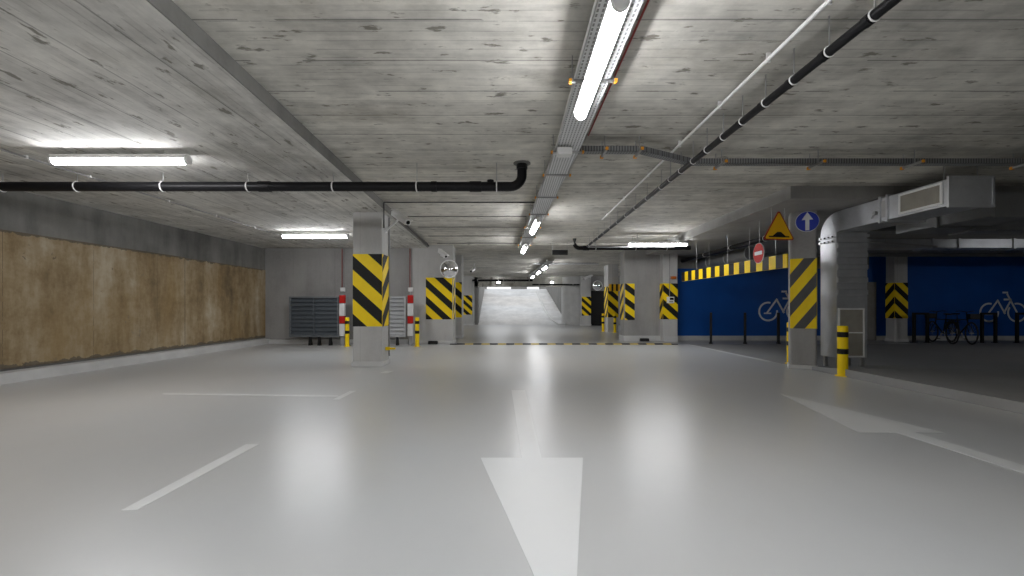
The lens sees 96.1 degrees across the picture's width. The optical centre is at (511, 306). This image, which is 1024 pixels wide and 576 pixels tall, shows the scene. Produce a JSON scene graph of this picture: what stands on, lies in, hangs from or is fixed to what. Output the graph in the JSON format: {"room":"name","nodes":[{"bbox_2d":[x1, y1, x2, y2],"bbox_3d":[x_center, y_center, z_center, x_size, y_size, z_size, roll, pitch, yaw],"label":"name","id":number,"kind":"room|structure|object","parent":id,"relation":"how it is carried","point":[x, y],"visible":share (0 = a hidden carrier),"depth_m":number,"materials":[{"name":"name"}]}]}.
{"room":"parking garage","nodes":[
{"label":"parking garage","id":0,"kind":"room"},
{"bbox_2d":[0,191,264,371],"bbox_3d":[-7.535,-0.550,3.390,0.330,3.300,20.780,0,0,0],"label":"wall","id":1,"kind":"structure","parent":0,"point":[78,283],"depth_m":8.42,"materials":[{"name":"brown concrete"}]},
{"bbox_2d":[0,338,268,384],"bbox_3d":[-7.320,1.018,3.390,0.160,0.165,20.780,0,0,0],"label":"baseboard","id":2,"kind":"structure","parent":1,"relation":"attached to","point":[19,375],"depth_m":8.34,"materials":[{"name":"grey paint"}]},
{"bbox_2d":[265,248,409,338],"bbox_3d":[-5.380,-0.550,13.930,4.640,3.300,0.300,0,0,0],"label":"wall","id":3,"kind":"structure","parent":0,"point":[289,272],"depth_m":13.78,"materials":[{"name":"concrete"}]},
{"bbox_2d":[269,339,408,343],"bbox_3d":[-5.200,1.035,13.745,4.200,0.130,0.070,0,0,0],"label":"baseboard","id":4,"kind":"structure","parent":3,"relation":"attached to","point":[271,341],"depth_m":13.72,"materials":[{"name":"grey paint"}]},
{"bbox_2d":[475,277,477,324],"bbox_3d":[-4.860,-0.550,28.850,5.480,3.300,0.500,0,0,0],"label":"wall","id":5,"kind":"structure","parent":0,"point":[476,288],"depth_m":28.60,"materials":[{"name":"concrete"}]},
{"bbox_2d":[478,287,484,322],"bbox_3d":[-2.575,-0.475,37.600,0.300,3.150,17.224,0,0,-2],"label":"wall","id":6,"kind":"structure","parent":0,"point":[480,289],"depth_m":32.72,"materials":[{"name":"concrete"}]},
{"bbox_2d":[0,325,1023,575],"bbox_3d":[6.200,1.200,10.800,27.600,0.200,35.600,0,0,0],"label":"floor","id":7,"kind":"structure","parent":0,"point":[697,461],"depth_m":3.27,"materials":[{"name":"grey concrete"}]},
{"bbox_2d":[123,444,258,509],"bbox_3d":[-2.076,1.098,3.083,0.104,0.002,1.194,0,0,0],"label":"road marking","id":8,"kind":"object","parent":7,"relation":"on","point":[162,492],"visible":1,"depth_m":2.94,"materials":[{"name":"paint"}]},
{"bbox_2d":[163,393,337,396],"bbox_3d":[-3.300,1.098,5.771,2.338,0.002,0.087,0,0,4],"label":"road marking","id":9,"kind":"object","parent":7,"relation":"on","point":[163,393],"visible":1,"depth_m":5.77,"materials":[{"name":"paint"}]},
{"bbox_2d":[289,297,339,345],"bbox_3d":[-5.670,0.400,13.220,1.420,1.400,0.180,0,0,0],"label":"panel","id":10,"kind":"object","parent":7,"relation":"on","point":[310,317],"visible":0.91,"depth_m":13.17,"materials":[{"name":"metal"}]},
{"bbox_2d":[339,294,345,345],"bbox_3d":[-4.846,0.370,13.150,0.150,1.460,0.120,0,0,0],"label":"post","id":11,"kind":"object","parent":7,"relation":"on","point":[342,297],"visible":0.95,"depth_m":13.09,"materials":[{"name":"metal"}]},
{"bbox_2d":[344,317,349,346],"bbox_3d":[-4.589,0.695,12.810,0.176,0.810,0.176,0,0,0],"label":"bollard","id":12,"kind":"object","parent":7,"relation":"on","point":[346,318],"visible":1,"depth_m":12.76,"materials":[{"name":"yellow metal"}]},
{"bbox_2d":[351,212,395,366],"bbox_3d":[-2.590,-0.330,8.735,0.740,2.860,0.530,0,0,0],"label":"concrete pillar","id":13,"kind":"structure","parent":7,"relation":"on","point":[371,242],"depth_m":8.50,"materials":[{"name":"grey paint"}]},
{"bbox_2d":[385,209,412,232],"bbox_3d":[-2.094,-1.611,8.437,0.137,0.416,0.931,0,0,-41],"label":"security camera","id":14,"kind":"object","parent":13,"relation":"attached to","point":[395,213],"visible":0.94,"depth_m":8.30,"materials":[{"name":"white plastic"}]},
{"bbox_2d":[391,209,412,220],"bbox_3d":[-1.989,-1.668,8.317,0.136,0.302,0.613,0,0,-41],"label":"hood","id":15,"kind":"object","parent":14,"relation":"attached to","point":[395,213],"depth_m":8.30,"materials":[{"name":"white plastic"}]},
{"bbox_2d":[390,297,405,345],"bbox_3d":[-3.745,0.400,13.220,1.410,1.400,0.180,0,0,0],"label":"panel","id":16,"kind":"object","parent":7,"relation":"on","point":[397,304],"visible":0.42,"depth_m":13.17,"materials":[{"name":"grey paint"}]},
{"bbox_2d":[407,294,412,345],"bbox_3d":[-2.902,0.370,13.150,0.150,1.460,0.120,0,0,0],"label":"post","id":17,"kind":"object","parent":7,"relation":"on","point":[410,296],"visible":1,"depth_m":13.09,"materials":[{"name":"metal"}]},
{"bbox_2d":[414,317,419,346],"bbox_3d":[-2.640,0.695,12.810,0.176,0.810,0.176,0,0,0],"label":"bollard","id":18,"kind":"object","parent":7,"relation":"on","point":[416,318],"visible":1,"depth_m":12.76,"materials":[{"name":"yellow metal"}]},
{"bbox_2d":[410,245,455,343],"bbox_3d":[-2.410,-0.380,14.025,1.340,2.960,0.650,0,0,0],"label":"concrete pillar","id":19,"kind":"structure","parent":7,"relation":"on","point":[433,294],"depth_m":13.73,"materials":[{"name":"grey paint"}]},
{"bbox_2d":[408,249,413,310],"bbox_3d":[-2.984,-0.769,13.671,0.187,1.942,0.108,0,0,0],"label":"cable conduit","id":20,"kind":"object","parent":19,"relation":"attached to","point":[410,289],"visible":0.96,"depth_m":13.68,"materials":[{"name":"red plastic"}]},
{"bbox_2d":[440,260,457,277],"bbox_3d":[-1.854,-1.111,13.461,0.440,0.542,0.376,0,0,42],"label":"mirror","id":21,"kind":"object","parent":19,"relation":"attached to","point":[448,268],"visible":1,"depth_m":13.41,"materials":[{"name":"silver plastic"}]},
{"bbox_2d":[455,255,463,337],"bbox_3d":[-2.065,-0.380,16.595,0.610,2.960,0.650,0,0,0],"label":"concrete pillar","id":22,"kind":"structure","parent":7,"relation":"on","point":[458,258],"depth_m":16.30,"materials":[{"name":"grey paint"}]},
{"bbox_2d":[463,276,474,324],"bbox_3d":[-2.810,-0.380,28.045,1.020,2.960,0.950,0,0,0],"label":"concrete pillar","id":23,"kind":"structure","parent":7,"relation":"on","point":[468,284],"depth_m":27.60,"materials":[{"name":"grey paint"}]},
{"bbox_2d":[481,390,582,575],"bbox_3d":[0.145,1.098,3.747,0.745,0.002,4.640,0,0,0],"label":"arrow marking","id":24,"kind":"object","parent":7,"relation":"on","point":[540,498],"depth_m":2.63,"materials":[{"name":"white paint"}]},
{"bbox_2d":[450,343,677,344],"bbox_3d":[1.520,1.084,13.520,6.680,0.032,0.220,0,0,0],"label":"bump","id":25,"kind":"object","parent":7,"relation":"on","point":[457,343],"visible":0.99,"depth_m":13.44,"materials":[{"name":"black rubber"}]},
{"bbox_2d":[580,275,590,325],"bbox_3d":[4.340,-0.375,27.145,0.600,2.950,0.550,0,0,0],"label":"concrete pillar","id":26,"kind":"structure","parent":7,"relation":"on","point":[585,285],"depth_m":26.90,"materials":[{"name":"grey paint"}]},
{"bbox_2d":[604,264,618,331],"bbox_3d":[4.395,-0.375,20.420,0.490,2.950,0.900,0,0,0],"label":"concrete pillar","id":27,"kind":"structure","parent":7,"relation":"on","point":[610,297],"depth_m":20.00,"materials":[{"name":"grey paint"}]},
{"bbox_2d":[660,254,677,341],"bbox_3d":[5.021,-0.375,14.740,0.477,2.950,0.360,0,0,0],"label":"concrete pillar","id":28,"kind":"structure","parent":7,"relation":"on","point":[668,311],"depth_m":14.60,"materials":[{"name":"grey concrete"}]},
{"bbox_2d":[667,254,673,302],"bbox_3d":[5.013,-0.901,14.551,0.220,1.559,0.078,0,0,0],"label":"card reader","id":29,"kind":"object","parent":28,"relation":"attached to","point":[669,299],"visible":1,"depth_m":14.57,"materials":[{"name":"white plastic"}]},
{"bbox_2d":[709,313,712,343],"bbox_3d":[6.015,0.635,13.908,0.120,0.930,0.550,0,0,23],"label":"stand","id":30,"kind":"object","parent":7,"relation":"on","point":[710,342],"visible":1,"depth_m":13.69,"materials":[{"name":"black metal"}]},
{"bbox_2d":[692,345,767,360],"bbox_3d":[5.200,1.098,11.350,0.100,0.002,4.100,0,0,0],"label":"road marking","id":31,"kind":"object","parent":7,"relation":"on","point":[692,345],"visible":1,"depth_m":10.85,"materials":[{"name":"white paint"}]},
{"bbox_2d":[743,313,746,343],"bbox_3d":[7.045,0.635,13.902,0.120,0.930,0.550,0,0,28],"label":"stand","id":32,"kind":"object","parent":7,"relation":"on","point":[745,314],"visible":0.98,"depth_m":13.70,"materials":[{"name":"black metal"}]},
{"bbox_2d":[776,313,780,343],"bbox_3d":[8.048,0.635,13.900,0.120,0.930,0.550,0,0,28],"label":"stand","id":33,"kind":"object","parent":7,"relation":"on","point":[778,314],"visible":1,"depth_m":13.69,"materials":[{"name":"black metal"}]},
{"bbox_2d":[787,211,817,369],"bbox_3d":[5.251,-0.300,8.326,0.450,2.800,0.450,0,0,28],"label":"concrete pillar","id":34,"kind":"structure","parent":7,"relation":"on","point":[802,250],"depth_m":8.15,"materials":[{"name":"grey paint"}]},
{"bbox_2d":[795,211,819,231],"bbox_3d":[5.188,-1.497,8.086,0.360,0.360,0.080,0,0,28],"label":"road sign","id":35,"kind":"object","parent":34,"relation":"attached to","point":[807,221],"visible":1,"depth_m":8.05,"materials":[{"name":"blue metal"}]},
{"bbox_2d":[835,326,848,376],"bbox_3d":[5.272,0.700,7.333,0.208,0.800,0.208,0,0,0],"label":"bollard","id":36,"kind":"object","parent":7,"relation":"on","point":[842,331],"visible":0.9,"depth_m":7.28,"materials":[{"name":"yellow metal"}]},
{"bbox_2d":[885,257,908,341],"bbox_3d":[12.310,-0.295,14.720,0.460,2.790,0.400,0,0,0],"label":"concrete pillar","id":37,"kind":"structure","parent":7,"relation":"on","point":[896,285],"depth_m":14.55,"materials":[{"name":"grey paint"}]},
{"bbox_2d":[782,394,1023,472],"bbox_3d":[3.411,1.098,4.329,0.744,0.002,2.973,0,0,0],"label":"arrow marking","id":38,"kind":"object","parent":7,"relation":"on","point":[859,422],"depth_m":4.19,"materials":[{"name":"paint"}]},
{"bbox_2d":[812,365,1023,413],"bbox_3d":[12.610,1.042,0.850,14.700,0.115,15.700,0,0,0],"label":"curb","id":39,"kind":"structure","parent":7,"relation":"on","point":[995,386],"depth_m":6.29,"materials":[{"name":"grey concrete"}]},
{"bbox_2d":[819,166,994,366],"bbox_3d":[5.939,-0.400,7.220,0.622,2.960,2.540,0,0,0],"label":"ventilation duct","id":40,"kind":"object","parent":39,"relation":"on","point":[844,245],"visible":0.91,"depth_m":8.02,"materials":[{"name":"silver metal"}]},
{"bbox_2d":[838,308,864,356],"bbox_3d":[5.930,0.450,8.039,0.460,0.860,0.022,0,0,0],"label":"grille","id":41,"kind":"object","parent":40,"relation":"attached to","point":[854,318],"depth_m":8.03,"materials":[{"name":"grey metal"}]},
{"bbox_2d":[898,182,942,213],"bbox_3d":[5.669,-1.500,6.400,0.022,0.290,0.680,0,0,0],"label":"grille","id":42,"kind":"object","parent":40,"relation":"attached to","point":[929,197],"depth_m":6.36,"materials":[{"name":"white metal"}]},
{"bbox_2d":[910,313,930,342],"bbox_3d":[12.571,0.635,14.150,0.550,0.930,0.120,0,0,0],"label":"stand","id":43,"kind":"object","parent":7,"relation":"on","point":[913,314],"visible":1,"depth_m":14.11,"materials":[{"name":"black metal"}]},
{"bbox_2d":[929,310,960,343],"bbox_3d":[13.155,0.605,14.065,0.441,0.994,1.757,0,0,18],"label":"bicycle","id":44,"kind":"object","parent":7,"relation":"on","point":[931,315],"visible":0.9,"depth_m":13.92,"materials":[{"name":"black paint"}]},
{"bbox_2d":[945,311,979,344],"bbox_3d":[13.626,0.605,13.965,0.441,0.994,1.757,0,0,20],"label":"bicycle","id":45,"kind":"object","parent":7,"relation":"on","point":[968,316],"visible":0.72,"depth_m":13.62,"materials":[{"name":"black metal"}]},
{"bbox_2d":[966,314,979,318],"bbox_3d":[13.411,0.280,13.377,0.240,0.160,0.220,0,0,20],"label":"basket","id":46,"kind":"object","parent":45,"relation":"on","point":[968,316],"depth_m":13.29,"materials":[{"name":"black metal"}]},
{"bbox_2d":[978,313,997,342],"bbox_3d":[14.611,0.635,14.100,0.550,0.930,0.120,0,0,0],"label":"stand","id":47,"kind":"object","parent":7,"relation":"on","point":[995,315],"visible":0.94,"depth_m":14.07,"materials":[{"name":"black metal"}]},
{"bbox_2d":[1013,313,1023,342],"bbox_3d":[15.684,0.635,14.100,0.550,0.930,0.120,0,0,0],"label":"stand","id":48,"kind":"object","parent":7,"relation":"on","point":[1016,314],"visible":0.99,"depth_m":14.07,"materials":[{"name":"black metal"}]},
{"bbox_2d":[0,0,1023,286],"bbox_3d":[6.000,-1.730,11.100,28.000,0.940,36.200,0,0,0],"label":"ceiling","id":49,"kind":"structure","parent":0,"point":[267,90],"depth_m":4.27,"materials":[{"name":"concrete"}]},
{"bbox_2d":[47,151,191,164],"bbox_3d":[-4.400,-1.673,5.170,1.540,0.150,0.116,0,0,0],"label":"lamp","id":50,"kind":"object","parent":49,"relation":"attached to","point":[53,159],"visible":1,"depth_m":5.13,"materials":[{"name":"white plastic"}]},
{"bbox_2d":[50,158,185,164],"bbox_3d":[-4.400,-1.630,5.170,1.480,0.058,0.100,0,0,0],"label":"diffuser","id":51,"kind":"object","parent":50,"relation":"attached to","point":[53,161],"depth_m":5.13,"materials":[{"name":"white plastic"}]},
{"bbox_2d":[0,148,280,235],"bbox_3d":[-5.600,-1.729,2.250,0.040,0.038,18.300,0,0,0],"label":"cable conduit","id":52,"kind":"object","parent":49,"relation":"attached to","point":[23,156],"visible":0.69,"depth_m":6.19,"materials":[{"name":"grey plastic"}]},
{"bbox_2d":[0,160,530,191],"bbox_3d":[-3.564,-1.688,6.000,7.612,0.383,0.224,0,0,0],"label":"drain pipe","id":53,"kind":"object","parent":49,"relation":"hanging from","point":[521,165],"visible":1,"depth_m":5.95,"materials":[{"name":"black plastic"}]},
{"bbox_2d":[431,181,436,191],"bbox_3d":[-1.015,-1.570,6.000,0.070,0.140,0.140,0,0,0],"label":"socket","id":54,"kind":"object","parent":53,"relation":"attached to","point":[433,183],"depth_m":5.94,"materials":[{"name":"black plastic"}]},
{"bbox_2d":[469,181,481,191],"bbox_3d":[-0.475,-1.570,6.000,0.150,0.140,0.140,0,0,0],"label":"socket","id":55,"kind":"object","parent":53,"relation":"attached to","point":[474,186],"depth_m":5.94,"materials":[{"name":"black plastic"}]},
{"bbox_2d":[516,163,526,168],"bbox_3d":[0.130,-1.827,6.000,0.144,0.055,0.144,0,0,0],"label":"socket","id":56,"kind":"object","parent":53,"relation":"attached to","point":[518,165],"depth_m":5.94,"materials":[{"name":"black plastic"}]},
{"bbox_2d":[281,232,348,237],"bbox_3d":[-4.580,-1.673,10.700,1.540,0.150,0.116,0,0,0],"label":"lamp","id":57,"kind":"object","parent":49,"relation":"attached to","point":[283,235],"visible":1,"depth_m":10.66,"materials":[{"name":"white plastic"}]},
{"bbox_2d":[282,235,345,237],"bbox_3d":[-4.580,-1.630,10.700,1.480,0.058,0.100,0,0,0],"label":"diffuser","id":58,"kind":"object","parent":57,"relation":"attached to","point":[283,236],"depth_m":10.66,"materials":[{"name":"white plastic"}]},
{"bbox_2d":[383,202,534,227],"bbox_3d":[-0.901,-1.633,8.150,2.762,0.467,0.024,0,0,0],"label":"cable conduit","id":59,"kind":"object","parent":49,"relation":"attached to","point":[383,202],"visible":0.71,"depth_m":8.14,"materials":[{"name":"black plastic"}]},
{"bbox_2d":[408,216,526,216],"bbox_3d":[-0.950,-1.866,9.500,2.500,0.017,0.020,0,0,0],"label":"cable conduit","id":60,"kind":"object","parent":49,"relation":"attached to","point":[408,216],"visible":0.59,"depth_m":9.49,"materials":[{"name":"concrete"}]},
{"bbox_2d":[418,227,523,227],"bbox_3d":[-0.950,-1.866,10.750,2.500,0.017,0.020,0,0,0],"label":"cable conduit","id":61,"kind":"object","parent":49,"relation":"attached to","point":[418,227],"visible":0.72,"depth_m":10.75,"materials":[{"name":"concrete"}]},
{"bbox_2d":[437,243,519,243],"bbox_3d":[-0.950,-1.866,13.500,2.500,0.017,0.020,0,0,0],"label":"cable conduit","id":62,"kind":"object","parent":49,"relation":"attached to","point":[437,243],"visible":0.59,"depth_m":13.49,"materials":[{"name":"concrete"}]},
{"bbox_2d":[472,279,532,281],"bbox_3d":[-0.550,-1.659,26.600,3.500,0.381,0.142,0,0,0],"label":"drain pipe","id":63,"kind":"object","parent":49,"relation":"hanging from","point":[477,280],"visible":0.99,"depth_m":26.57,"materials":[{"name":"black plastic"}]},
{"bbox_2d":[528,259,553,276],"bbox_3d":[1.238,-1.762,21.500,0.361,0.175,9.021,0,0,-3],"label":"cable tray","id":64,"kind":"object","parent":49,"relation":"hanging from","point":[546,262],"visible":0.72,"depth_m":19.80,"materials":[{"name":"metal"}]},
{"bbox_2d":[552,240,567,254],"bbox_3d":[1.357,-1.675,13.000,0.440,0.410,0.040,0,0,0],"label":"hanging sign","id":65,"kind":"object","parent":49,"relation":"hanging from","point":[554,252],"visible":1,"depth_m":12.98,"materials":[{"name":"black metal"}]},
{"bbox_2d":[534,263,598,264],"bbox_3d":[2.250,-1.809,19.160,2.700,0.078,0.120,0,0,0],"label":"cable tray","id":66,"kind":"object","parent":49,"relation":"hanging from","point":[534,263],"visible":1,"depth_m":19.10,"materials":[{"name":"metal"}]},
{"bbox_2d":[518,0,644,249],"bbox_3d":[0.561,-1.778,3.552,0.497,0.205,20.106,0,0,-1],"label":"cable tray","id":67,"kind":"object","parent":49,"relation":"hanging from","point":[572,133],"visible":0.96,"depth_m":3.98,"materials":[{"name":"metal"}]},
{"bbox_2d":[530,217,541,234],"bbox_3d":[0.462,-1.612,9.200,0.116,0.124,1.450,0,0,-2],"label":"lamp","id":68,"kind":"object","parent":67,"relation":"attached to","point":[537,221],"visible":1,"depth_m":8.85,"materials":[{"name":"white plastic"}]},
{"bbox_2d":[530,220,539,234],"bbox_3d":[0.462,-1.582,9.200,0.100,0.058,1.390,0,0,-2],"label":"diffuser","id":69,"kind":"object","parent":68,"relation":"attached to","point":[536,222],"depth_m":9.01,"materials":[{"name":"white plastic"}]},
{"bbox_2d":[556,147,571,157],"bbox_3d":[0.552,-1.649,4.933,0.155,0.114,0.265,0,0,0],"label":"junction box","id":70,"kind":"object","parent":67,"relation":"attached to","point":[562,152],"visible":1,"depth_m":4.80,"materials":[{"name":"white plastic"}]},
{"bbox_2d":[573,0,630,120],"bbox_3d":[0.570,-1.612,3.120,0.116,0.124,1.450,0,0,0],"label":"lamp","id":71,"kind":"object","parent":67,"relation":"attached to","point":[616,10],"visible":1,"depth_m":2.84,"materials":[{"name":"white plastic"}]},
{"bbox_2d":[609,264,619,290],"bbox_3d":[4.650,-1.265,19.674,1.000,1.170,0.051,0,0,0],"label":"bar","id":72,"kind":"object","parent":49,"relation":"hanging from","point":[612,287],"visible":0.45,"depth_m":19.65,"materials":[{"name":"black metal"}]},
{"bbox_2d":[588,0,649,135],"bbox_3d":[0.830,-1.865,-0.950,0.016,0.016,11.900,0,0,0],"label":"cable conduit","id":73,"kind":"object","parent":49,"relation":"attached to","point":[647,2],"visible":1,"depth_m":3.41,"materials":[{"name":"grey metal"}]},
{"bbox_2d":[588,236,673,247],"bbox_3d":[3.160,-1.724,12.200,2.280,0.312,0.044,0,0,0],"label":"lamp","id":74,"kind":"object","parent":49,"relation":"attached to","point":[632,236],"visible":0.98,"depth_m":12.19,"materials":[{"name":"metal"}]},
{"bbox_2d":[573,238,690,250],"bbox_3d":[3.283,-1.717,12.650,3.234,0.326,0.136,0,0,0],"label":"drain pipe","id":75,"kind":"object","parent":49,"relation":"hanging from","point":[584,248],"visible":0.72,"depth_m":12.61,"materials":[{"name":"black plastic"}]},
{"bbox_2d":[627,233,687,245],"bbox_3d":[3.710,-1.715,11.750,1.540,0.324,0.116,0,0,0],"label":"lamp","id":76,"kind":"object","parent":49,"relation":"hanging from","point":[637,243],"visible":1,"depth_m":11.71,"materials":[{"name":"white plastic"}]},
{"bbox_2d":[629,244,686,245],"bbox_3d":[3.710,-1.585,11.750,1.480,0.058,0.100,0,0,0],"label":"diffuser","id":77,"kind":"object","parent":76,"relation":"attached to","point":[629,244],"depth_m":11.71,"materials":[{"name":"white plastic"}]},
{"bbox_2d":[601,0,831,219],"bbox_3d":[1.890,-1.843,1.350,0.048,0.070,16.500,0,0,0],"label":"pipe","id":78,"kind":"object","parent":49,"relation":"attached to","point":[769,55],"visible":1,"depth_m":3.68,"materials":[{"name":"white plastic"}]},
{"bbox_2d":[681,231,767,262],"bbox_3d":[5.620,-1.567,12.390,0.142,0.236,5.580,0,0,0],"label":"drain pipe","id":79,"kind":"object","parent":49,"relation":"hanging from","point":[753,241],"visible":0.84,"depth_m":11.98,"materials":[{"name":"black plastic"}]},
{"bbox_2d":[695,245,754,268],"bbox_3d":[6.250,-1.439,13.595,0.414,0.492,3.210,0,0,0],"label":"spiral duct","id":80,"kind":"object","parent":49,"relation":"hanging from","point":[739,255],"visible":0.65,"depth_m":13.04,"materials":[{"name":"metal"}]},
{"bbox_2d":[681,229,787,280],"bbox_3d":[5.049,-1.212,10.959,0.051,0.945,4.687,0,0,-3],"label":"bar","id":81,"kind":"object","parent":49,"relation":"hanging from","point":[777,261],"visible":0.92,"depth_m":10.28,"materials":[{"name":"yellow metal"}]},
{"bbox_2d":[586,0,901,246],"bbox_3d":[2.050,-1.746,2.800,0.078,0.269,19.400,0,0,0],"label":"pipe","id":82,"kind":"object","parent":49,"relation":"attached to","point":[875,14],"visible":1,"depth_m":3.44,"materials":[{"name":"black plastic"}]},
{"bbox_2d":[757,101,766,110],"bbox_3d":[2.050,-1.650,3.761,0.072,0.072,0.050,0,0,0],"label":"socket","id":83,"kind":"object","parent":82,"relation":"attached to","point":[760,107],"depth_m":3.75,"materials":[{"name":"black plastic"}]},
{"bbox_2d":[783,78,794,88],"bbox_3d":[2.050,-1.650,3.389,0.072,0.072,0.050,0,0,0],"label":"socket","id":84,"kind":"object","parent":82,"relation":"attached to","point":[786,85],"depth_m":3.38,"materials":[{"name":"black plastic"}]},
{"bbox_2d":[817,49,830,62],"bbox_3d":[2.050,-1.650,3.017,0.072,0.072,0.050,0,0,0],"label":"socket","id":85,"kind":"object","parent":82,"relation":"attached to","point":[821,58],"depth_m":3.01,"materials":[{"name":"black plastic"}]},
{"bbox_2d":[859,13,874,28],"bbox_3d":[2.050,-1.650,2.645,0.072,0.072,0.050,0,0,0],"label":"socket","id":86,"kind":"object","parent":82,"relation":"attached to","point":[864,23],"depth_m":2.64,"materials":[{"name":"black plastic"}]},
{"bbox_2d":[753,221,764,262],"bbox_3d":[4.860,-1.272,9.050,0.035,0.826,0.400,0,0,0],"label":"road sign","id":87,"kind":"object","parent":49,"relation":"hanging from","point":[758,252],"visible":1,"depth_m":9.04,"materials":[{"name":"red metal"}]},
{"bbox_2d":[764,208,793,239],"bbox_3d":[4.530,-1.411,7.821,0.551,0.548,0.033,0,0,-8],"label":"road sign","id":88,"kind":"object","parent":49,"relation":"hanging from","point":[778,229],"visible":1,"depth_m":7.81,"materials":[{"name":"yellow metal"}]},
{"bbox_2d":[580,136,1023,169],"bbox_3d":[6.870,-1.784,5.303,12.260,0.192,0.745,0,0,0],"label":"cable tray","id":89,"kind":"object","parent":49,"relation":"hanging from","point":[1015,163],"visible":0.98,"depth_m":5.51,"materials":[{"name":"metal"}]},
{"bbox_2d":[764,250,1023,256],"bbox_3d":[13.100,-1.607,13.900,12.800,0.155,0.700,0,0,0],"label":"cable conduit","id":90,"kind":"object","parent":49,"relation":"attached to","point":[1016,253],"visible":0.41,"depth_m":13.69,"materials":[{"name":"metal"}]},
{"bbox_2d":[867,234,937,246],"bbox_3d":[8.000,-1.518,9.850,3.384,0.335,0.040,0,0,-19],"label":"cable conduit","id":91,"kind":"object","parent":49,"relation":"attached to","point":[885,242],"visible":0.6,"depth_m":9.98,"materials":[{"name":"metal"}]},
{"bbox_2d":[817,230,1023,250],"bbox_3d":[12.300,-1.556,10.765,11.400,0.253,2.130,0,0,0],"label":"ventilation duct","id":92,"kind":"object","parent":49,"relation":"hanging from","point":[943,244],"visible":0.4,"depth_m":11.30,"materials":[{"name":"silver metal"}]},
{"bbox_2d":[867,220,1023,234],"bbox_3d":[9.625,-1.548,8.890,6.750,0.265,0.680,0,0,0],"label":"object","id":93,"kind":"structure","parent":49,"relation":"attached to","point":[1017,227],"depth_m":8.75,"materials":[{"name":"metal"}]},
{"bbox_2d":[896,192,1023,233],"bbox_3d":[7.475,-1.490,7.565,0.910,0.360,1.770,0,0,0],"label":"beam","id":94,"kind":"structure","parent":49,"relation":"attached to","point":[1009,206],"depth_m":7.21,"materials":[{"name":"grey concrete"}]},
{"bbox_2d":[478,289,560,324],"bbox_3d":[-0.025,-0.300,59.300,6.950,3.400,61.400,0,0,0],"label":"ramp","id":95,"kind":"structure","parent":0,"point":[499,306],"depth_m":34.59,"materials":[{"name":"concrete"}]},
{"bbox_2d":[546,287,560,312],"bbox_3d":[3.600,-0.475,37.600,0.300,3.150,17.200,0,0,0],"label":"wall","id":96,"kind":"structure","parent":0,"point":[555,292],"depth_m":35.66,"materials":[{"name":"concrete"}]},
{"bbox_2d":[561,276,579,324],"bbox_3d":[3.760,-0.375,28.350,1.280,2.950,1.300,0,0,0],"label":"wall","id":97,"kind":"structure","parent":0,"point":[570,294],"depth_m":27.89,"materials":[{"name":"grey paint"}]},
{"bbox_2d":[536,291,566,324],"bbox_3d":[2.536,-0.198,35.973,0.714,2.676,16.071,0,0,-3],"label":"trim","id":98,"kind":"structure","parent":97,"relation":"attached to","point":[547,313],"depth_m":31.89,"materials":[{"name":"grey paint"}]},
{"bbox_2d":[591,276,619,325],"bbox_3d":[8.100,-0.375,27.525,7.800,2.950,0.350,0,0,0],"label":"wall","id":99,"kind":"structure","parent":0,"point":[593,278],"depth_m":27.35,"materials":[{"name":"concrete"}]},
{"bbox_2d":[591,291,603,325],"bbox_3d":[5.100,0.075,27.260,1.000,2.050,0.160,0,0,0],"label":"door","id":100,"kind":"structure","parent":99,"relation":"in","point":[597,297],"depth_m":27.18,"materials":[{"name":"black paint"}]},
{"bbox_2d":[592,280,602,290],"bbox_3d":[4.843,-1.243,26.879,0.547,0.582,0.828,0,0,-20],"label":"mirror","id":101,"kind":"object","parent":99,"relation":"attached to","point":[597,285],"visible":1,"depth_m":26.56,"materials":[{"name":"white plastic"}]},
{"bbox_2d":[620,250,659,335],"bbox_3d":[4.465,-0.375,15.175,1.670,2.950,0.550,0,0,0],"label":"wall","id":102,"kind":"structure","parent":0,"point":[640,269],"depth_m":14.90,"materials":[{"name":"concrete"}]},
{"bbox_2d":[620,284,634,319],"bbox_3d":[3.794,-0.170,15.159,0.351,1.180,0.541,0,0,0],"label":"panel","id":103,"kind":"object","parent":102,"relation":"attached to","point":[629,288],"visible":1,"depth_m":14.89,"materials":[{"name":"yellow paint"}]},
{"bbox_2d":[619,335,659,340],"bbox_3d":[4.210,1.015,15.160,1.220,0.170,0.640,0,0,0],"label":"baseboard","id":104,"kind":"structure","parent":102,"relation":"attached to","point":[621,337],"depth_m":14.84,"materials":[{"name":"grey paint"}]},
{"bbox_2d":[678,256,1023,335],"bbox_3d":[12.650,-0.550,15.350,14.700,3.300,0.300,0,0,0],"label":"wall","id":105,"kind":"structure","parent":0,"point":[949,284],"depth_m":15.20,"materials":[{"name":"paint"}]},
{"bbox_2d":[758,291,787,320],"bbox_3d":[8.922,-0.033,15.197,1.570,1.014,0.004,0,0,0],"label":"bicycle symbol","id":106,"kind":"object","parent":105,"relation":"attached to","point":[774,302],"visible":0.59,"depth_m":15.19,"materials":[{"name":"white paint"}]},
{"bbox_2d":[678,336,1023,339],"bbox_3d":[12.650,1.025,15.170,14.700,0.150,0.060,0,0,0],"label":"baseboard","id":107,"kind":"structure","parent":105,"relation":"attached to","point":[679,337],"depth_m":15.14,"materials":[{"name":"grey paint"}]},
{"bbox_2d":[867,282,875,339],"bbox_3d":[11.500,0.140,15.114,0.960,1.920,0.172,0,0,0],"label":"door","id":108,"kind":"structure","parent":105,"relation":"in","point":[871,286],"depth_m":15.10,"materials":[{"name":"grey paint"}]},
{"bbox_2d":[979,292,1023,321],"bbox_3d":[16.224,0.000,15.197,1.570,1.014,0.004,0,0,0],"label":"bicycle symbol","id":109,"kind":"object","parent":105,"relation":"attached to","point":[1008,296],"visible":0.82,"depth_m":15.19,"materials":[{"name":"white paint"}]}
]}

